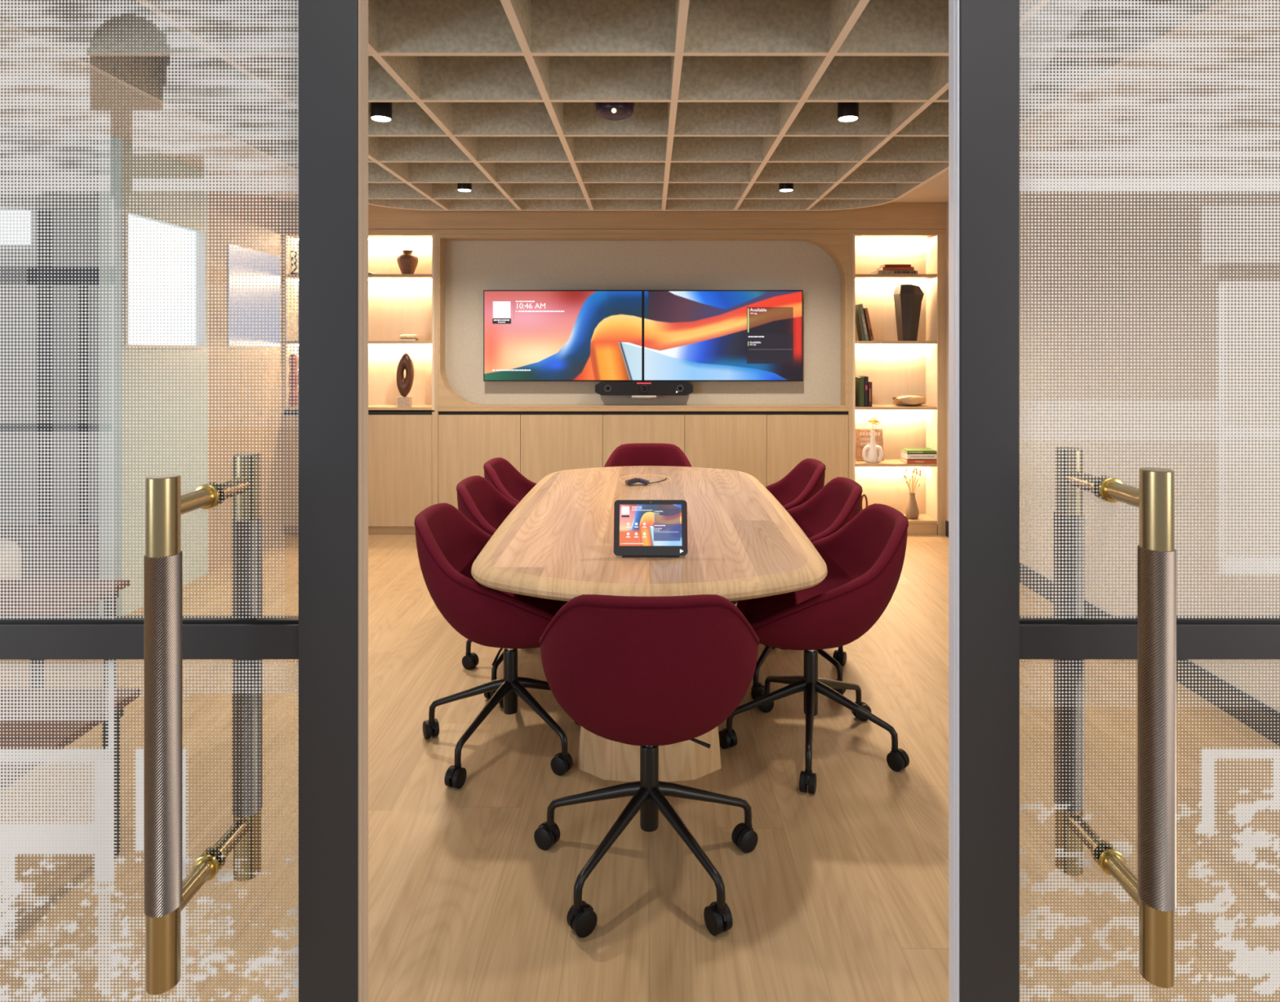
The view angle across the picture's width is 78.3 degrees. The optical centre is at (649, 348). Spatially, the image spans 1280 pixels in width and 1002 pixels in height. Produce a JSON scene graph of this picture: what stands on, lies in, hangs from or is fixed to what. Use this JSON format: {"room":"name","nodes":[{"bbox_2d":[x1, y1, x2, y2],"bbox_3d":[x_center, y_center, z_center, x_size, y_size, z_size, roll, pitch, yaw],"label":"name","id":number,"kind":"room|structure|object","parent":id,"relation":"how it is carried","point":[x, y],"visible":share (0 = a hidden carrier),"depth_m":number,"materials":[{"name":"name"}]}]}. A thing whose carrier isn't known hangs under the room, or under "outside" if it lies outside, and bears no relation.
{"room":"office","nodes":[
{"label":"office","id":0,"kind":"room"},
{"bbox_2d":[0,210,98,524],"bbox_3d":[-1.960,-0.095,6.510,8.479,3.050,0.180,0,0,0],"label":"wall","id":1,"kind":"structure","parent":0,"point":[60,225],"depth_m":6.42,"materials":[{"name":"grey"}]},
{"bbox_2d":[0,210,30,244],"bbox_3d":[-5.500,-1.185,6.405,0.900,0.670,0.030,0,0,0],"label":"window","id":2,"kind":"structure","parent":1,"relation":"in","point":[2,211],"depth_m":6.39,"materials":[{"name":"white"}]},
{"bbox_2d":[36,209,88,525],"bbox_3d":[-4.765,-0.020,6.390,0.370,2.900,0.060,0,0,0],"label":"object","id":3,"kind":"structure","parent":1,"relation":"attached to","point":[42,225],"depth_m":6.36,"materials":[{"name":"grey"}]},
{"bbox_2d":[26,266,98,284],"bbox_3d":[-4.625,-0.590,6.400,0.850,0.140,0.040,0,0,0],"label":"trim","id":4,"kind":"structure","parent":1,"relation":"attached to","point":[28,269],"depth_m":6.38,"materials":[{"name":"grey"}]},
{"bbox_2d":[98,137,291,615],"bbox_3d":[-2.871,0.153,5.305,0.120,2.554,2.230,0,0,0],"label":"wall","id":5,"kind":"structure","parent":0,"point":[121,140],"depth_m":4.77,"materials":[{"name":"white paint"}]},
{"bbox_2d":[124,211,206,348],"bbox_3d":[-2.843,-0.367,4.600,0.076,0.735,0.770,0,0,0],"label":"window","id":6,"kind":"structure","parent":5,"relation":"in","point":[135,219],"depth_m":4.63,"materials":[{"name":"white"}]},
{"bbox_2d":[228,244,280,346],"bbox_3d":[-2.807,-0.360,5.615,0.008,0.680,0.730,0,0,0],"label":"window","id":7,"kind":"structure","parent":5,"relation":"in","point":[230,246],"depth_m":5.57,"materials":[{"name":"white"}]},
{"bbox_2d":[282,201,946,534],"bbox_3d":[-0.266,0.153,6.200,5.090,2.554,0.340,0,0,0],"label":"wall surround","id":8,"kind":"object","parent":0,"point":[479,251],"visible":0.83,"depth_m":6.18,"materials":[{"name":"brown wood"}]},
{"bbox_2d":[483,289,643,381],"bbox_3d":[-0.668,-0.101,6.138,1.238,0.708,0.083,0,0,0],"label":"wall screen","id":9,"kind":"object","parent":8,"relation":"attached to","point":[529,335],"visible":1,"depth_m":6.10,"materials":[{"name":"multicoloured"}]},
{"bbox_2d":[595,381,693,397],"bbox_3d":[-0.041,0.319,6.106,0.754,0.126,0.145,0,0,0],"label":"bar","id":10,"kind":"object","parent":8,"relation":"attached to","point":[635,388],"visible":1,"depth_m":6.05,"materials":[{"name":"black plastic"}]},
{"bbox_2d":[643,289,803,381],"bbox_3d":[0.572,-0.101,6.138,1.239,0.708,0.083,0,0,0],"label":"wall screen","id":11,"kind":"object","parent":8,"relation":"attached to","point":[689,335],"visible":1,"depth_m":6.10,"materials":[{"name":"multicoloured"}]},
{"bbox_2d":[0,524,1279,1001],"bbox_3d":[-1.885,1.460,1.800,8.629,0.060,9.600,0,0,0],"label":"floor","id":12,"kind":"structure","parent":0,"point":[842,894],"depth_m":2.29,"materials":[{"name":"brown wood"}]},
{"bbox_2d":[0,538,22,578],"bbox_3d":[-3.350,1.190,3.750,0.560,0.480,0.560,0,0,0],"label":"chair","id":13,"kind":"object","parent":12,"relation":"on","point":[1,540],"visible":0.23,"depth_m":3.81,"materials":[{"name":"white"}]},
{"bbox_2d":[0,579,129,687],"bbox_3d":[-2.800,1.205,3.080,1.200,0.450,0.512,0,0,0],"label":"table","id":14,"kind":"object","parent":12,"relation":"on","point":[117,584],"visible":0.38,"depth_m":3.16,"materials":[{"name":"beige wood"}]},
{"bbox_2d":[0,687,140,857],"bbox_3d":[-1.860,1.205,1.790,0.780,0.450,0.972,0,0,0],"label":"table","id":15,"kind":"object","parent":12,"relation":"on","point":[117,704],"visible":0.38,"depth_m":2.10,"materials":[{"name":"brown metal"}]},
{"bbox_2d":[283,409,298,533],"bbox_3d":[-2.524,0.958,6.210,0.572,0.945,0.360,0,0,0],"label":"base cabinet","id":16,"kind":"object","parent":12,"relation":"on","point":[285,413],"visible":0.16,"depth_m":6.03,"materials":[{"name":"brown wood"}]},
{"bbox_2d":[283,233,438,505],"bbox_3d":[-2.213,0.272,6.161,1.184,2.316,0.262,0,0,0],"label":"bookcase","id":17,"kind":"object","parent":12,"relation":"on","point":[399,303],"visible":0.47,"depth_m":6.28,"materials":[{"name":"brown wood"}]},
{"bbox_2d":[288,354,298,406],"bbox_3d":[-2.774,0.247,6.130,0.100,0.405,0.100,0,0,0],"label":"terracotta vase","id":18,"kind":"object","parent":17,"relation":"on","point":[295,372],"visible":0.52,"depth_m":6.10,"materials":[{"name":"brown ceramic"}]},
{"bbox_2d":[289,250,297,273],"bbox_3d":[-2.779,-0.669,6.130,0.068,0.192,0.060,0,0,0],"label":"wire sculpture","id":19,"kind":"object","parent":17,"relation":"on","point":[295,252],"visible":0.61,"depth_m":6.12,"materials":[{"name":"black metal"}]},
{"bbox_2d":[396,352,413,406],"bbox_3d":[-1.893,0.241,6.100,0.133,0.417,0.080,0,0,0],"label":"sculpture","id":20,"kind":"object","parent":17,"relation":"on","point":[404,384],"visible":1,"depth_m":6.07,"materials":[{"name":"wood"}]},
{"bbox_2d":[396,249,417,273],"bbox_3d":[-1.883,-0.669,6.130,0.160,0.192,0.160,0,0,0],"label":"urn","id":21,"kind":"object","parent":17,"relation":"on","point":[407,262],"visible":0.91,"depth_m":6.08,"materials":[{"name":"brown ceramic"}]},
{"bbox_2d":[399,333,419,340],"bbox_3d":[-1.871,-0.087,6.129,0.156,0.053,0.105,0,0,0],"label":"stone ornament","id":22,"kind":"object","parent":17,"relation":"on","point":[403,336],"visible":0.96,"depth_m":6.10,"materials":[{"name":"beige stone"}]},
{"bbox_2d":[368,409,434,533],"bbox_3d":[-1.952,0.958,6.210,0.572,0.945,0.360,0,0,0],"label":"base cabinet","id":23,"kind":"object","parent":12,"relation":"on","point":[400,441],"visible":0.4,"depth_m":6.03,"materials":[{"name":"brown wood"}]},
{"bbox_2d":[438,411,520,508],"bbox_3d":[-1.304,0.958,6.210,0.631,0.945,0.360,0,0,0],"label":"base cabinet","id":24,"kind":"object","parent":12,"relation":"on","point":[467,440],"visible":0.53,"depth_m":6.03,"materials":[{"name":"brown wood"}]},
{"bbox_2d":[456,475,517,698],"bbox_3d":[-0.527,1.007,3.500,0.632,0.845,0.637,0,0,0],"label":"office chair","id":25,"kind":"object","parent":12,"relation":"on","point":[478,500],"visible":0.19,"depth_m":3.56,"materials":[{"name":"red fabric"}]},
{"bbox_2d":[456,475,517,534],"bbox_3d":[-0.546,0.788,3.500,0.595,0.407,0.591,0,0,0],"label":"cushion","id":26,"kind":"object","parent":25,"relation":"on","point":[477,499],"depth_m":3.62,"materials":[{"name":"red fabric"}]},
{"bbox_2d":[413,502,580,788],"bbox_3d":[-0.527,1.007,2.853,0.624,0.845,0.636,0,0,0],"label":"office chair","id":27,"kind":"object","parent":12,"relation":"on","point":[448,544],"visible":0.7,"depth_m":2.65,"materials":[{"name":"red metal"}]},
{"bbox_2d":[414,502,567,619],"bbox_3d":[-0.533,0.788,2.852,0.595,0.407,0.591,0,0,0],"label":"cushion","id":28,"kind":"object","parent":27,"relation":"on","point":[448,544],"depth_m":2.64,"materials":[{"name":"red fabric"}]},
{"bbox_2d":[483,457,537,503],"bbox_3d":[-0.531,1.007,4.081,0.645,0.845,0.638,0,0,0],"label":"office chair","id":29,"kind":"object","parent":12,"relation":"on","point":[498,471],"visible":0.09,"depth_m":4.25,"materials":[{"name":"red fabric"}]},
{"bbox_2d":[520,411,603,483],"bbox_3d":[-0.673,0.958,6.210,0.631,0.945,0.360,0,0,0],"label":"base cabinet","id":30,"kind":"object","parent":12,"relation":"on","point":[552,442],"visible":0.47,"depth_m":6.03,"materials":[{"name":"brown wood"}]},
{"bbox_2d":[603,411,684,466],"bbox_3d":[-0.043,0.958,6.210,0.628,0.945,0.360,0,0,0],"label":"base cabinet","id":31,"kind":"object","parent":12,"relation":"on","point":[620,428],"visible":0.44,"depth_m":6.03,"materials":[{"name":"brown wood"}]},
{"bbox_2d":[533,594,759,937],"bbox_3d":[-0.010,1.007,2.161,0.640,0.845,0.647,0,0,0],"label":"office chair","id":32,"kind":"object","parent":12,"relation":"on","point":[649,673],"visible":1,"depth_m":1.91,"materials":[{"name":"red fabric"}]},
{"bbox_2d":[539,594,759,641],"bbox_3d":[0.000,0.788,2.135,0.591,0.407,0.595,0,0,0],"label":"cushion","id":33,"kind":"object","parent":32,"relation":"on","point":[584,617],"depth_m":1.86,"materials":[{"name":"red fabric"}]},
{"bbox_2d":[604,443,692,466],"bbox_3d":[0.000,1.007,4.562,0.642,0.845,0.652,0,0,0],"label":"office chair","id":34,"kind":"object","parent":12,"relation":"on","point":[628,454],"visible":0.08,"depth_m":4.83,"materials":[{"name":"red fabric"}]},
{"bbox_2d":[471,466,827,782],"bbox_3d":[0.000,1.059,3.465,1.210,0.742,2.439,0,0,0],"label":"conference table","id":35,"kind":"object","parent":12,"relation":"on","point":[556,543],"visible":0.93,"depth_m":2.67,"materials":[{"name":"brown wood"}]},
{"bbox_2d":[625,477,666,484],"bbox_3d":[0.009,0.672,4.043,0.303,0.036,0.106,0,0,-41],"label":"hub","id":36,"kind":"object","parent":35,"relation":"on","point":[632,481],"visible":1,"depth_m":3.96,"materials":[{"name":"black plastic"}]},
{"bbox_2d":[613,499,688,557],"bbox_3d":[0.004,0.601,2.635,0.248,0.178,0.079,0,0,0],"label":"tablet","id":37,"kind":"object","parent":35,"relation":"on","point":[643,528],"visible":1,"depth_m":2.63,"materials":[{"name":"black plastic"}]},
{"bbox_2d":[684,411,766,486],"bbox_3d":[0.585,0.958,6.210,0.628,0.945,0.360,0,0,0],"label":"base cabinet","id":38,"kind":"object","parent":12,"relation":"on","point":[725,440],"visible":0.48,"depth_m":6.03,"materials":[{"name":"brown wood"}]},
{"bbox_2d":[731,457,826,604],"bbox_3d":[0.597,1.007,4.083,0.608,0.845,0.619,0,0,0],"label":"office chair","id":39,"kind":"object","parent":12,"relation":"on","point":[806,479],"visible":0.11,"depth_m":4.21,"materials":[{"name":"red fabric"}]},
{"bbox_2d":[764,457,825,509],"bbox_3d":[0.603,0.788,4.075,0.595,0.407,0.591,0,0,0],"label":"cushion","id":40,"kind":"object","parent":39,"relation":"on","point":[806,478],"depth_m":4.22,"materials":[{"name":"red fabric"}]},
{"bbox_2d":[751,476,862,699],"bbox_3d":[0.591,1.007,3.482,0.656,0.845,0.637,0,0,0],"label":"office chair","id":41,"kind":"object","parent":12,"relation":"on","point":[838,501],"visible":0.2,"depth_m":3.56,"materials":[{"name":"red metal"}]},
{"bbox_2d":[786,476,862,542],"bbox_3d":[0.622,0.788,3.460,0.595,0.407,0.591,0,0,0],"label":"cushion","id":42,"kind":"object","parent":41,"relation":"on","point":[838,501],"depth_m":3.61,"materials":[{"name":"red fabric"}]},
{"bbox_2d":[766,411,848,485],"bbox_3d":[1.213,0.958,6.210,0.628,0.945,0.360,0,0,0],"label":"base cabinet","id":43,"kind":"object","parent":12,"relation":"on","point":[793,437],"visible":0.54,"depth_m":6.03,"materials":[{"name":"brown wood"}]},
{"bbox_2d":[718,502,909,794],"bbox_3d":[0.578,1.007,2.822,0.664,0.845,0.638,0,0,0],"label":"office chair","id":44,"kind":"object","parent":12,"relation":"on","point":[864,558],"visible":0.88,"depth_m":2.70,"materials":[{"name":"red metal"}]},
{"bbox_2d":[736,502,908,629],"bbox_3d":[0.613,0.788,2.840,0.595,0.407,0.591,0,0,0],"label":"cushion","id":45,"kind":"object","parent":44,"relation":"on","point":[864,559],"depth_m":2.67,"materials":[{"name":"red fabric"}]},
{"bbox_2d":[848,233,937,534],"bbox_3d":[1.877,0.272,6.161,0.697,2.316,0.262,0,0,0],"label":"bookcase","id":46,"kind":"object","parent":12,"relation":"on","point":[893,366],"visible":0.74,"depth_m":6.28,"materials":[{"name":"brown wood"}]},
{"bbox_2d":[855,376,864,406],"bbox_3d":[1.633,0.334,6.130,0.043,0.225,0.170,0,0,0],"label":"book","id":47,"kind":"object","parent":46,"relation":"on","point":[860,381],"visible":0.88,"depth_m":6.04,"materials":[{"name":"green paper"}]},
{"bbox_2d":[855,303,869,340],"bbox_3d":[1.649,-0.203,6.140,0.081,0.286,0.191,0,0,0],"label":"book","id":48,"kind":"object","parent":46,"relation":"on","point":[860,322],"visible":0.9,"depth_m":6.07,"materials":[{"name":"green paper"}]},
{"bbox_2d":[858,375,868,406],"bbox_3d":[1.668,0.331,6.130,0.028,0.232,0.171,0,0,0],"label":"book","id":49,"kind":"object","parent":46,"relation":"on","point":[866,378],"visible":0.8,"depth_m":6.04,"materials":[{"name":"black paper"}]},
{"bbox_2d":[860,493,867,510],"bbox_3d":[1.673,1.226,6.130,0.070,0.189,0.060,0,0,0],"label":"ring sculpture","id":50,"kind":"object","parent":46,"relation":"on","point":[863,495],"visible":0.44,"depth_m":6.12,"materials":[{"name":"brown wood"}]},
{"bbox_2d":[863,307,874,340],"bbox_3d":[1.689,-0.188,6.140,0.074,0.255,0.191,0,0,0],"label":"book","id":51,"kind":"object","parent":46,"relation":"on","point":[865,309],"visible":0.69,"depth_m":6.04,"materials":[{"name":"brown paper"}]},
{"bbox_2d":[855,428,884,460],"bbox_3d":[1.740,0.758,6.210,0.212,0.251,0.062,0,0,0],"label":"book","id":52,"kind":"object","parent":46,"relation":"on","point":[863,436],"visible":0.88,"depth_m":6.20,"materials":[{"name":"beige paper"}]},
{"bbox_2d":[868,381,871,406],"bbox_3d":[1.698,0.352,6.130,0.030,0.190,0.166,0,0,0],"label":"book","id":53,"kind":"object","parent":46,"relation":"on","point":[869,382],"visible":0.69,"depth_m":6.05,"materials":[{"name":"red paper"}]},
{"bbox_2d":[862,416,883,462],"bbox_3d":[1.729,0.705,6.092,0.162,0.357,0.095,0,0,0],"label":"flower vase","id":54,"kind":"object","parent":46,"relation":"on","point":[872,457],"visible":1,"depth_m":6.08,"materials":[{"name":"beige ceramic"}]},
{"bbox_2d":[871,270,917,273],"bbox_3d":[1.907,-0.587,6.135,0.310,0.029,0.181,0,0,-3],"label":"book","id":55,"kind":"object","parent":46,"relation":"on","point":[876,271],"visible":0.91,"depth_m":6.04,"materials":[{"name":"beige paper"}]},
{"bbox_2d":[876,266,914,270],"bbox_3d":[1.917,-0.616,6.135,0.240,0.027,0.166,0,0,0],"label":"book","id":56,"kind":"object","parent":55,"relation":"on","point":[881,268],"visible":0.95,"depth_m":6.05,"materials":[{"name":"orange paper"}]},
{"bbox_2d":[880,264,911,267],"bbox_3d":[1.917,-0.640,6.135,0.200,0.020,0.150,0,0,1],"label":"book","id":57,"kind":"object","parent":56,"relation":"on","point":[883,265],"visible":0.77,"depth_m":6.06,"materials":[{"name":"red paper"}]},
{"bbox_2d":[893,284,924,340],"bbox_3d":[2.026,-0.281,6.150,0.216,0.441,0.140,0,0,0],"label":"vase","id":58,"kind":"object","parent":46,"relation":"on","point":[908,298],"visible":0.95,"depth_m":6.10,"materials":[{"name":"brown ceramic"}]},
{"bbox_2d":[892,394,925,405],"bbox_3d":[2.025,0.404,6.137,0.258,0.084,0.167,0,0,0],"label":"bowl","id":59,"kind":"object","parent":46,"relation":"on","point":[907,399],"visible":1,"depth_m":6.08,"materials":[{"name":"gold metal"}]},
{"bbox_2d":[903,466,921,519],"bbox_3d":[2.045,1.121,6.121,0.108,0.398,0.104,0,0,-41],"label":"flower vase","id":60,"kind":"object","parent":46,"relation":"on","point":[912,512],"visible":1,"depth_m":6.10,"materials":[{"name":"beige ceramic"}]},
{"bbox_2d":[900,456,936,463],"bbox_3d":[2.104,0.868,6.130,0.245,0.032,0.171,0,0,0],"label":"book","id":61,"kind":"object","parent":46,"relation":"on","point":[902,459],"visible":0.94,"depth_m":6.04,"materials":[{"name":"orange paper"}]},
{"bbox_2d":[900,450,936,459],"bbox_3d":[2.101,0.830,6.130,0.235,0.043,0.171,0,0,0],"label":"book","id":62,"kind":"object","parent":61,"relation":"on","point":[909,456],"visible":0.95,"depth_m":6.04,"materials":[{"name":"white paper"}]},
{"bbox_2d":[901,448,936,453],"bbox_3d":[2.104,0.797,6.130,0.240,0.022,0.166,0,0,0],"label":"book","id":63,"kind":"object","parent":62,"relation":"on","point":[908,451],"visible":1,"depth_m":6.05,"materials":[{"name":"green paper"}]},
{"bbox_2d":[0,0,1279,210],"bbox_3d":[-1.960,-1.174,3.710,8.479,0.100,5.420,0,0,0],"label":"ceiling","id":64,"kind":"structure","parent":0,"point":[936,189],"depth_m":3.88,"materials":[{"name":"white paint"}]},
{"bbox_2d":[0,0,1229,210],"bbox_3d":[-0.166,-1.127,3.496,3.775,0.195,4.752,0,0,0],"label":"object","id":65,"kind":"structure","parent":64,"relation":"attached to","point":[735,100],"depth_m":3.26,"materials":[{"name":"wood"}]},
{"bbox_2d":[946,37,1279,712],"bbox_3d":[2.354,-0.095,3.790,0.150,3.050,5.620,0,0,0],"label":"wall","id":66,"kind":"structure","parent":0,"point":[1037,194],"depth_m":3.58,"materials":[{"name":"paint"}]},
{"bbox_2d":[945,520,1279,746],"bbox_3d":[2.272,1.373,3.500,0.014,0.115,5.040,0,0,0],"label":"baseboard","id":67,"kind":"structure","parent":66,"relation":"attached to","point":[1255,721],"depth_m":3.12,"materials":[{"name":"black"}]},
{"bbox_3d":[-1.885,-1.655,3.790,8.629,0.070,5.620,0,0,0],"label":"ceiling","id":68,"kind":"structure","parent":0,"visible":0},
{"bbox_2d":[370,102,391,121],"bbox_3d":[-1.205,-1.324,3.535,0.093,0.586,0.093,0,0,0],"label":"recessed light","id":69,"kind":"object","parent":68,"relation":"in","point":[380,111],"visible":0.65,"depth_m":3.50,"materials":[{"name":"black metal"}]},
{"bbox_2d":[457,182,471,191],"bbox_3d":[-1.205,-1.324,5.130,0.093,0.586,0.093,0,0,0],"label":"recessed light","id":70,"kind":"object","parent":68,"relation":"in","point":[464,187],"visible":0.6,"depth_m":5.10,"materials":[{"name":"black metal"}]},
{"bbox_2d":[595,102,634,119],"bbox_3d":[-0.156,-1.329,3.550,0.180,0.579,0.180,0,0,0],"label":"ceiling sensor","id":71,"kind":"object","parent":68,"relation":"hanging from","point":[606,110],"visible":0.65,"depth_m":3.50,"materials":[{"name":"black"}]},
{"bbox_2d":[778,182,793,191],"bbox_3d":[0.893,-1.324,5.130,0.093,0.586,0.093,0,0,0],"label":"recessed light","id":72,"kind":"object","parent":68,"relation":"in","point":[783,187],"visible":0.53,"depth_m":5.10,"materials":[{"name":"black metal"}]},
{"bbox_2d":[837,102,858,121],"bbox_3d":[0.893,-1.324,3.535,0.093,0.586,0.093,0,0,0],"label":"recessed light","id":73,"kind":"object","parent":68,"relation":"in","point":[846,111],"visible":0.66,"depth_m":3.50,"materials":[{"name":"black metal"}]},
{"bbox_3d":[-1.885,-1.305,1.075,8.629,0.630,0.090,0,0,0],"label":"wall","id":74,"kind":"structure","parent":0,"visible":0},
{"bbox_2d":[0,0,368,1001],"bbox_3d":[-0.804,0.244,0.994,0.890,2.348,0.226,0,0,0],"label":"door","id":75,"kind":"structure","parent":74,"relation":"in","point":[328,637],"depth_m":0.99,"materials":[{"name":"grey"}]},
{"bbox_2d":[948,0,1279,1001],"bbox_3d":[0.831,0.244,0.994,0.896,2.348,0.226,0,0,0],"label":"door","id":76,"kind":"structure","parent":74,"relation":"in","point":[988,637],"depth_m":0.99,"materials":[{"name":"grey"}]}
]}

